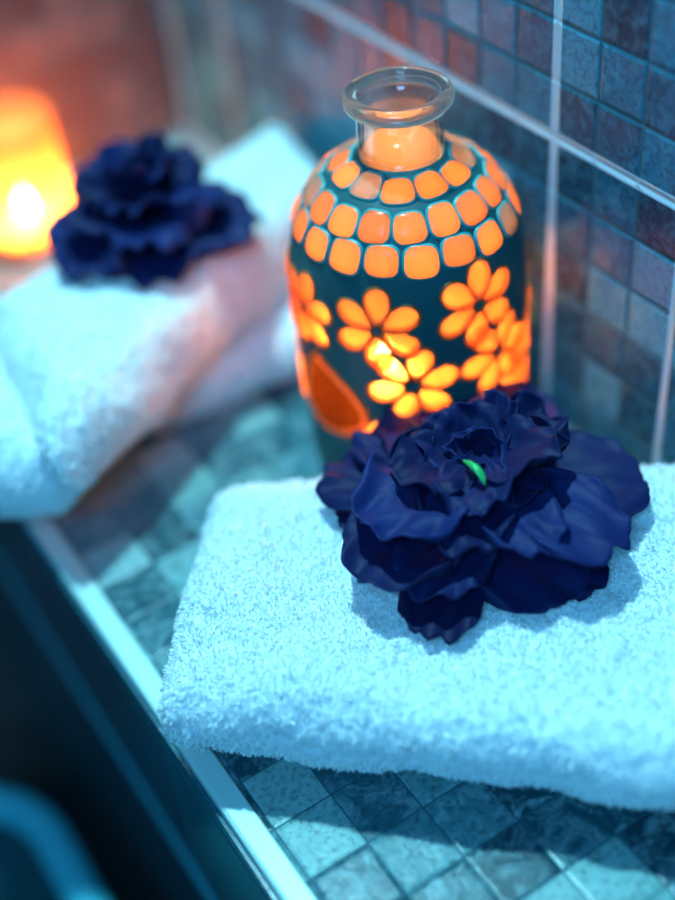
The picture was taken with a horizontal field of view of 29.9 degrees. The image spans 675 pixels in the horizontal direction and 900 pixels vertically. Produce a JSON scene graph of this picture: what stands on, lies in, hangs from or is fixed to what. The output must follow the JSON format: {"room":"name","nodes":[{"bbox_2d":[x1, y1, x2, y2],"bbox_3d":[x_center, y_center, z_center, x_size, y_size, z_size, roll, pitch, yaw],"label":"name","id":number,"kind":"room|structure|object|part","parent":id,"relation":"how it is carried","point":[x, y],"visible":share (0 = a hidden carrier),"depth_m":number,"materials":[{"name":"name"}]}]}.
{"room":"spa","nodes":[
{"label":"spa","id":0,"kind":"room"},
{"bbox_2d":[25,774,126,899],"bbox_3d":[-0.391,0.860,0.557,1.825,0.050,1.445,-27,46,-21],"label":"floor","id":1,"kind":"structure","parent":0,"point":[50,790],"depth_m":1.09,"materials":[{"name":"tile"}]},
{"bbox_2d":[0,785,109,899],"bbox_3d":[-0.252,0.706,0.405,0.799,0.358,0.919,-27,46,-21],"label":"bathtub","id":2,"kind":"object","parent":1,"relation":"on","point":[41,858],"visible":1,"depth_m":0.69,"materials":[{"name":"teal"}]},
{"bbox_2d":[0,132,674,899],"bbox_3d":[0.182,0.387,0.559,0.230,0.550,1.325,-27,46,-21],"label":"ledge","id":3,"kind":"object","parent":1,"relation":"on","point":[350,832],"visible":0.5,"depth_m":0.46,"materials":[{"name":"tile"}]},
{"bbox_2d":[0,94,69,259],"bbox_3d":[-0.185,-0.157,0.736,0.054,0.080,0.054,-27,46,-21],"label":"candle lamp","id":4,"kind":"object","parent":3,"relation":"on","point":[33,185],"visible":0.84,"depth_m":0.72,"materials":[{"name":"orange"}]},
{"bbox_2d":[0,127,314,522],"bbox_3d":[-0.086,-0.055,0.608,0.130,0.083,0.299,30,53,34],"label":"folded towel","id":5,"kind":"object","parent":3,"relation":"on","point":[94,365],"visible":0.72,"depth_m":0.56,"materials":[{"name":"white fabric"}]},
{"bbox_2d":[42,132,262,291],"bbox_3d":[-0.092,-0.118,0.585,0.098,0.048,0.092,-24,45,-19],"label":"flower","id":6,"kind":"object","parent":5,"relation":"on","point":[143,210],"visible":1,"depth_m":0.58,"materials":[{"name":"blue plant"}]},
{"bbox_2d":[24,517,316,899],"bbox_3d":[0.066,0.230,0.336,0.010,0.004,1.325,-27,46,-21],"label":"trim","id":7,"kind":"structure","parent":3,"relation":"attached to","point":[267,855],"depth_m":0.48,"materials":[{"name":"silver metal"}]},
{"bbox_2d":[286,65,529,465],"bbox_3d":[0.030,-0.067,0.531,0.100,0.183,0.100,-13,42,-7],"label":"glass jar","id":8,"kind":"object","parent":3,"relation":"on","point":[407,264],"visible":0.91,"depth_m":0.48,"materials":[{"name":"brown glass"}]},
{"bbox_3d":[-0.001,-0.023,0.526,0.006,0.040,0.034,-36,49,-29],"label":"amber pane","id":9,"kind":"part","parent":8,"relation":"part of","materials":[{"name":"orange glass"}]},
{"bbox_2d":[152,463,674,808],"bbox_3d":[0.051,0.065,0.481,0.225,0.052,0.154,2,43,9],"label":"folded towel","id":10,"kind":"object","parent":3,"relation":"on","point":[278,650],"visible":0.78,"depth_m":0.44,"materials":[{"name":"white fabric"}]},
{"bbox_2d":[315,381,650,645],"bbox_3d":[0.053,0.009,0.472,0.125,0.046,0.119,-27,46,-21],"label":"flower","id":11,"kind":"object","parent":10,"relation":"on","point":[449,510],"visible":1,"depth_m":0.46,"materials":[{"name":"blue plant"}]},
{"bbox_2d":[0,0,180,790],"bbox_3d":[-0.894,-0.278,0.234,1.705,2.150,0.120,-27,46,-21],"label":"wall","id":12,"kind":"structure","parent":0,"point":[100,68],"depth_m":0.80,"materials":[{"name":"tile"}]},
{"bbox_2d":[0,518,278,899],"bbox_3d":[0.085,0.437,0.518,0.002,0.548,1.325,-27,46,-21],"label":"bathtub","id":13,"kind":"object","parent":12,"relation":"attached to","point":[136,849],"depth_m":0.65,"materials":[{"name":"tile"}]},
{"bbox_2d":[0,562,212,899],"bbox_3d":[0.071,0.329,0.420,0.001,0.009,1.325,-27,46,-21],"label":"trim","id":14,"kind":"structure","parent":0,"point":[113,745],"depth_m":0.64,"materials":[{"name":"teal"}]},
{"bbox_2d":[157,0,674,466],"bbox_3d":[0.228,-0.310,0.127,0.120,2.150,1.445,-27,46,-21],"label":"wall","id":15,"kind":"structure","parent":0,"point":[573,100],"depth_m":0.53,"materials":[{"name":"tile"}]}
]}

